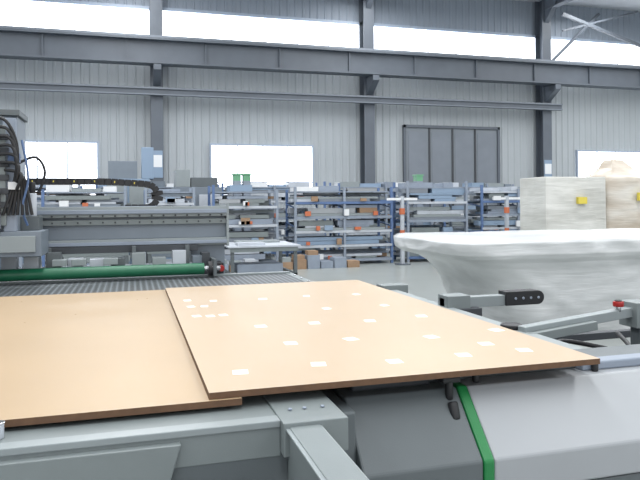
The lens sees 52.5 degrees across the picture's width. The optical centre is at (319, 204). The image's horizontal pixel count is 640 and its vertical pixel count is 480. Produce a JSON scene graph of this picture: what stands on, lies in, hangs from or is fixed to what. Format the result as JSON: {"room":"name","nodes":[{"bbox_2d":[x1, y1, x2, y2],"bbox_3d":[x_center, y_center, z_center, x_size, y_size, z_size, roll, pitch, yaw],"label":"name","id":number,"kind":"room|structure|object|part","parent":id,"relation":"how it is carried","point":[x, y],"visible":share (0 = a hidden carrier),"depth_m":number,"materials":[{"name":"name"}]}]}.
{"room":"factory workshop","nodes":[
{"label":"factory workshop","id":0,"kind":"room"},
{"bbox_2d":[7,248,629,348],"bbox_3d":[4.303,1.563,8.536,49.000,0.200,32.000,0,0,-16],"label":"floor","id":1,"kind":"structure","parent":0,"point":[423,280],"depth_m":13.71,"materials":[{"name":"grey concrete"}]},
{"bbox_2d":[0,199,27,267],"bbox_3d":[-7.517,0.515,14.393,1.985,2.100,1.040,0,0,-16],"label":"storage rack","id":2,"kind":"object","parent":1,"relation":"on","point":[20,258],"visible":0.02,"depth_m":14.20,"materials":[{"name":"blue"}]},
{"bbox_2d":[28,185,82,260],"bbox_3d":[-8.059,0.473,17.464,3.266,2.193,1.040,0,0,-16],"label":"storage rack","id":3,"kind":"object","parent":1,"relation":"on","point":[37,186],"visible":0.02,"depth_m":17.38,"materials":[{"name":"blue"}]},
{"bbox_2d":[40,185,130,266],"bbox_3d":[-5.391,0.541,15.011,1.962,2.010,1.040,0,0,-16],"label":"storage rack","id":4,"kind":"object","parent":1,"relation":"on","point":[66,196],"visible":0.3,"depth_m":14.68,"materials":[{"name":"blue"}]},
{"bbox_2d":[60,252,128,279],"bbox_3d":[-3.935,1.109,11.246,1.300,0.850,1.400,0,0,-16],"label":"work table","id":5,"kind":"object","parent":1,"relation":"on","point":[125,254],"visible":0.04,"depth_m":10.65,"materials":[{"name":"metal"}]},
{"bbox_2d":[0,109,228,281],"bbox_3d":[-2.316,0.440,4.718,3.378,2.157,1.142,0,0,-16],"label":"gantry","id":6,"kind":"object","parent":1,"relation":"on","point":[197,237],"visible":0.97,"depth_m":4.86,"materials":[{"name":"metal"}]},
{"bbox_3d":[-1.754,-0.081,5.135,1.001,0.258,0.120,0,0,-16],"label":"cable chain","id":7,"kind":"part","parent":6,"relation":"part of","materials":[{"name":"black plastic"}]},
{"bbox_2d":[106,147,153,263],"bbox_3d":[-4.874,0.042,16.688,1.150,3.000,0.830,0,0,-16],"label":"tall cabinet","id":8,"kind":"object","parent":1,"relation":"on","point":[116,169],"visible":0.42,"depth_m":16.34,"materials":[{"name":"blue"}]},
{"bbox_2d":[96,181,173,195],"bbox_3d":[-4.759,0.439,18.423,3.222,2.205,1.040,0,0,-16],"label":"storage rack","id":9,"kind":"object","parent":1,"relation":"on","point":[161,184],"visible":0.02,"depth_m":18.17,"materials":[{"name":"blue"}]},
{"bbox_2d":[149,0,163,180],"bbox_3d":[-5.324,-3.254,21.241,0.560,9.600,1.550,0,0,-16],"label":"steel column","id":10,"kind":"structure","parent":1,"relation":"on","point":[156,28],"depth_m":21.50,"materials":[{"name":"metal"}]},
{"bbox_2d":[154,150,162,177],"bbox_3d":[-5.381,-1.354,21.491,0.340,0.900,0.030,0,0,-16],"label":"notice board","id":11,"kind":"object","parent":10,"relation":"attached to","point":[158,155],"visible":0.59,"depth_m":21.49,"materials":[{"name":"blue"}]},
{"bbox_2d":[146,251,171,275],"bbox_3d":[-2.564,1.097,11.905,1.300,0.850,1.500,0,0,-16],"label":"work table","id":12,"kind":"object","parent":1,"relation":"on","point":[148,254],"visible":0.03,"depth_m":11.11,"materials":[{"name":"metal"}]},
{"bbox_2d":[144,187,194,262],"bbox_3d":[-3.613,0.556,15.527,1.238,1.950,1.040,0,0,-16],"label":"storage rack","id":13,"kind":"object","parent":1,"relation":"on","point":[171,197],"visible":0.25,"depth_m":15.20,"materials":[{"name":"metal"}]},
{"bbox_2d":[0,271,368,479],"bbox_3d":[-1.060,1.014,2.814,2.922,0.990,4.100,0,0,-16],"label":"table","id":14,"kind":"object","parent":1,"relation":"on","point":[301,435],"visible":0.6,"depth_m":1.61,"materials":[{"name":"metal"}]},
{"bbox_2d":[0,290,241,426],"bbox_3d":[-1.134,0.537,2.736,1.225,0.018,2.410,0,0,-16],"label":"board","id":15,"kind":"object","parent":14,"relation":"on","point":[80,356],"visible":0.98,"depth_m":2.20,"materials":[{"name":"brown wood"}]},
{"bbox_2d":[165,280,599,399],"bbox_3d":[-0.024,0.509,3.027,1.245,0.019,2.330,0,0,-16],"label":"board","id":16,"kind":"object","parent":14,"relation":"on","point":[273,338],"visible":1,"depth_m":2.38,"materials":[{"name":"brown wood"}]},
{"bbox_2d":[170,170,221,205],"bbox_3d":[-3.318,0.303,17.342,1.300,2.450,0.840,0,0,-16],"label":"tall cabinet","id":17,"kind":"object","parent":1,"relation":"on","point":[182,180],"visible":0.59,"depth_m":16.99,"materials":[{"name":"metal"}]},
{"bbox_2d":[232,173,241,230],"bbox_3d":[-2.331,0.320,18.248,0.240,2.400,0.290,0,0,-16],"label":"crate","id":18,"kind":"object","parent":1,"relation":"on","point":[236,176],"visible":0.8,"depth_m":18.13,"materials":[{"name":"plastic"}]},
{"bbox_2d":[225,258,255,271],"bbox_3d":[-1.956,1.382,14.944,0.960,0.270,0.400,0,0,-16],"label":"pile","id":19,"kind":"object","parent":1,"relation":"on","point":[227,267],"visible":0.37,"depth_m":14.87,"materials":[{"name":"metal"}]},
{"bbox_2d":[208,185,278,264],"bbox_3d":[-1.890,0.515,16.028,1.728,2.003,1.040,0,0,-16],"label":"storage rack","id":20,"kind":"object","parent":1,"relation":"on","point":[237,218],"visible":0.62,"depth_m":15.73,"materials":[{"name":"blue"}]},
{"bbox_2d":[242,173,250,230],"bbox_3d":[-2.072,0.318,18.324,0.240,2.400,0.290,0,0,-16],"label":"crate","id":21,"kind":"object","parent":1,"relation":"on","point":[246,178],"visible":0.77,"depth_m":18.21,"materials":[{"name":"plastic"}]},
{"bbox_2d":[225,239,300,274],"bbox_3d":[-1.190,1.100,12.460,1.350,0.820,1.400,0,0,-16],"label":"work table","id":22,"kind":"object","parent":1,"relation":"on","point":[273,244],"visible":0.65,"depth_m":11.96,"materials":[{"name":"metal"}]},
{"bbox_2d":[218,182,328,256],"bbox_3d":[-1.439,0.412,19.387,3.343,2.200,1.040,0,0,-16],"label":"storage rack","id":23,"kind":"object","parent":1,"relation":"on","point":[256,186],"visible":0.16,"depth_m":19.08,"materials":[{"name":"blue"}]},
{"bbox_2d":[278,250,359,269],"bbox_3d":[-0.041,1.290,15.501,1.950,0.420,0.400,0,0,-16],"label":"pile","id":24,"kind":"object","parent":1,"relation":"on","point":[310,259],"visible":0.86,"depth_m":15.30,"materials":[{"name":"cardboard"}]},
{"bbox_2d":[283,186,392,262],"bbox_3d":[0.481,0.496,16.717,2.736,2.000,1.040,0,0,-16],"label":"storage rack","id":25,"kind":"object","parent":1,"relation":"on","point":[333,226],"visible":0.87,"depth_m":16.41,"materials":[{"name":"metal"}]},
{"bbox_2d":[359,0,378,235],"bbox_3d":[1.877,-3.316,23.333,0.560,9.600,1.550,0,0,-16],"label":"steel column","id":26,"kind":"structure","parent":1,"relation":"on","point":[368,85],"depth_m":23.61,"materials":[{"name":"metal"}]},
{"bbox_2d":[327,182,432,252],"bbox_3d":[1.929,0.383,20.366,3.335,2.200,1.040,0,0,-16],"label":"storage rack","id":27,"kind":"object","parent":1,"relation":"on","point":[350,186],"visible":0.21,"depth_m":19.94,"materials":[{"name":"blue"}]},
{"bbox_2d":[387,196,416,264],"bbox_3d":[2.042,0.632,16.108,0.800,1.700,0.300,0,0,-16],"label":"post","id":28,"kind":"object","parent":1,"relation":"on","point":[401,209],"visible":0.87,"depth_m":16.07,"materials":[{"name":"metal"}]},
{"bbox_2d":[412,174,423,224],"bbox_3d":[2.998,0.274,19.797,0.240,2.400,0.290,0,0,-16],"label":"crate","id":29,"kind":"object","parent":1,"relation":"on","point":[418,178],"visible":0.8,"depth_m":19.68,"materials":[{"name":"plastic"}]},
{"bbox_2d":[393,181,467,261],"bbox_3d":[2.966,0.424,17.439,1.911,2.100,1.040,0,0,-16],"label":"storage rack","id":30,"kind":"object","parent":1,"relation":"on","point":[440,193],"visible":0.69,"depth_m":17.12,"materials":[{"name":"metal"}]},
{"bbox_2d":[432,183,519,231],"bbox_3d":[5.274,0.355,21.338,3.320,2.200,1.040,0,0,-16],"label":"storage rack","id":31,"kind":"object","parent":1,"relation":"on","point":[459,226],"visible":0.12,"depth_m":20.85,"materials":[{"name":"blue"}]},
{"bbox_2d":[320,283,639,479],"bbox_3d":[1.196,0.972,3.368,3.040,1.036,2.494,0,0,-16],"label":"machine","id":32,"kind":"object","parent":1,"relation":"on","point":[575,422],"visible":0.72,"depth_m":1.98,"materials":[{"name":"grey metal"}]},
{"bbox_3d":[0.589,1.015,3.433,0.530,0.960,2.030,0,0,-16],"label":"rail","id":33,"kind":"part","parent":32,"relation":"part of","materials":[{"name":"grey metal"}]},
{"bbox_3d":[0.989,0.563,3.691,0.630,0.137,0.140,0,0,-16],"label":"folding arm","id":34,"kind":"part","parent":32,"relation":"part of","materials":[{"name":"grey metal"}]},
{"bbox_3d":[1.251,0.971,3.031,0.777,1.036,0.132,0,0,-23],"label":"folding arm","id":35,"kind":"part","parent":32,"relation":"part of","materials":[{"name":"silver metal"}]},
{"bbox_3d":[1.537,1.066,3.219,1.230,0.841,1.070,0,0,-16],"label":"roller frame","id":36,"kind":"part","parent":32,"relation":"part of","materials":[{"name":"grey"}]},
{"bbox_2d":[463,185,519,231],"bbox_3d":[5.299,0.454,18.117,2.507,2.000,1.040,0,0,-16],"label":"storage rack","id":37,"kind":"object","parent":1,"relation":"on","point":[481,195],"visible":0.33,"depth_m":17.63,"materials":[{"name":"blue"}]},
{"bbox_2d":[492,196,519,230],"bbox_3d":[4.875,0.608,16.931,0.800,1.700,0.300,0,0,-16],"label":"post","id":38,"kind":"object","parent":1,"relation":"on","point":[506,199],"visible":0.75,"depth_m":16.89,"materials":[{"name":"metal"}]},
{"bbox_2d":[394,228,639,331],"bbox_3d":[3.310,0.912,8.349,4.525,1.119,2.392,0,0,-16],"label":"stack","id":39,"kind":"object","parent":1,"relation":"on","point":[577,272],"visible":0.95,"depth_m":7.21,"materials":[{"name":"white plastic"}]},
{"bbox_2d":[535,0,560,176],"bbox_3d":[9.079,-3.378,25.426,0.560,9.600,1.550,0,0,-16],"label":"steel column","id":40,"kind":"structure","parent":1,"relation":"on","point":[544,94],"depth_m":25.73,"materials":[{"name":"metal"}]},
{"bbox_2d":[544,160,551,176],"bbox_3d":[9.024,-1.328,25.675,0.340,0.900,0.030,0,0,-16],"label":"notice board","id":41,"kind":"object","parent":40,"relation":"attached to","point":[547,163],"visible":0.8,"depth_m":25.66,"materials":[{"name":"blue"}]},
{"bbox_2d":[551,11,639,59],"bbox_3d":[12.714,-6.499,26.232,7.550,2.495,0.745,0,0,-16],"label":"brace","id":42,"kind":"object","parent":40,"relation":"attached to","point":[590,23],"visible":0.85,"depth_m":25.54,"materials":[{"name":"metal"}]},
{"bbox_2d":[520,177,605,229],"bbox_3d":[4.392,0.482,11.715,1.265,1.961,0.857,0,0,-16],"label":"crate","id":43,"kind":"object","parent":1,"relation":"on","point":[546,203],"visible":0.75,"depth_m":11.39,"materials":[{"name":"beige wood"}]},
{"bbox_2d":[587,160,639,228],"bbox_3d":[6.017,0.287,12.645,1.985,2.323,1.336,0,0,-16],"label":"crate","id":44,"kind":"object","parent":1,"relation":"on","point":[622,181],"visible":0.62,"depth_m":11.96,"materials":[{"name":"beige"}]},
{"bbox_2d":[0,0,639,238],"bbox_3d":[-0.143,-3.299,23.694,49.000,9.600,0.230,0,0,-16],"label":"wall","id":45,"kind":"structure","parent":0,"point":[590,118],"depth_m":23.70,"materials":[{"name":"grey metal"}]},
{"bbox_2d":[25,140,98,194],"bbox_3d":[-9.104,-1.097,20.908,3.780,1.990,0.090,0,0,-16],"label":"window","id":46,"kind":"structure","parent":45,"relation":"in","point":[60,158],"depth_m":21.13,"materials":[{"name":"white"}]},
{"bbox_2d":[0,0,148,34],"bbox_3d":[-9.156,-5.877,20.910,7.060,1.350,0.080,0,0,-16],"label":"window","id":47,"kind":"structure","parent":45,"relation":"in","point":[12,12],"depth_m":21.21,"materials":[{"name":"white glass"}]},
{"bbox_2d":[162,11,358,47],"bbox_3d":[-1.954,-5.938,23.002,7.060,1.350,0.080,0,0,-16],"label":"window","id":48,"kind":"structure","parent":45,"relation":"in","point":[182,24],"depth_m":22.93,"materials":[{"name":"white glass"}]},
{"bbox_2d":[209,143,313,186],"bbox_3d":[-2.017,-1.158,22.967,3.740,1.990,0.090,0,0,-16],"label":"window","id":49,"kind":"structure","parent":45,"relation":"in","point":[273,164],"depth_m":22.97,"materials":[{"name":"white glass"}]},
{"bbox_2d":[23,0,631,44],"bbox_3d":[-0.129,-6.699,23.545,49.000,0.100,0.060,0,0,-16],"label":"trim","id":50,"kind":"structure","parent":45,"relation":"attached to","point":[51,1],"depth_m":23.41,"materials":[{"name":"blue"}]},
{"bbox_2d":[402,124,499,218],"bbox_3d":[5.116,-0.794,25.023,4.100,4.500,0.120,0,0,-16],"label":"door","id":51,"kind":"structure","parent":45,"relation":"in","point":[443,154],"depth_m":25.00,"materials":[{"name":"metal"}]},
{"bbox_2d":[374,26,534,58],"bbox_3d":[5.248,-6.000,25.095,7.060,1.350,0.080,0,0,-16],"label":"window","id":52,"kind":"structure","parent":45,"relation":"in","point":[387,38],"depth_m":25.05,"materials":[{"name":"white glass"}]},
{"bbox_2d":[551,39,639,64],"bbox_3d":[12.450,-6.062,27.187,7.060,1.350,0.080,0,0,-16],"label":"window","id":53,"kind":"structure","parent":45,"relation":"in","point":[578,51],"depth_m":26.90,"materials":[{"name":"white glass"}]},
{"bbox_2d":[576,150,639,176],"bbox_3d":[12.358,-1.281,27.143,3.840,1.990,0.090,0,0,-16],"label":"window","id":54,"kind":"structure","parent":45,"relation":"in","point":[587,161],"depth_m":26.87,"materials":[{"name":"white glass"}]},
{"bbox_2d":[515,0,639,11],"bbox_3d":[4.232,-8.212,8.488,49.400,0.150,31.900,0,0,-16],"label":"ceiling","id":55,"kind":"structure","parent":0,"point":[627,5],"depth_m":26.50,"materials":[{"name":"white metal"}]},
{"bbox_2d":[543,0,572,10],"bbox_3d":[13.302,-7.965,10.757,0.280,0.500,31.200,0,0,-16],"label":"rafter","id":56,"kind":"object","parent":55,"relation":"attached to","point":[559,3],"visible":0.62,"depth_m":24.86,"materials":[{"name":"metal"}]},
{"bbox_3d":[-19.728,-3.130,17.056,0.560,9.600,1.550,0,0,-16],"label":"steel column","id":57,"kind":"structure","parent":0,"visible":0},
{"bbox_2d":[0,81,562,110],"bbox_3d":[-6.948,-3.730,20.937,34.400,0.260,0.190,0,0,-16],"label":"beam","id":58,"kind":"structure","parent":57,"relation":"attached to","point":[4,85],"depth_m":22.36,"materials":[{"name":"metal"}]},
{"bbox_2d":[0,25,639,89],"bbox_3d":[0.144,-5.076,22.652,49.000,0.950,0.500,0,0,-16],"label":"beam","id":59,"kind":"structure","parent":57,"relation":"on","point":[16,42],"depth_m":22.30,"materials":[{"name":"metal"}]}
]}

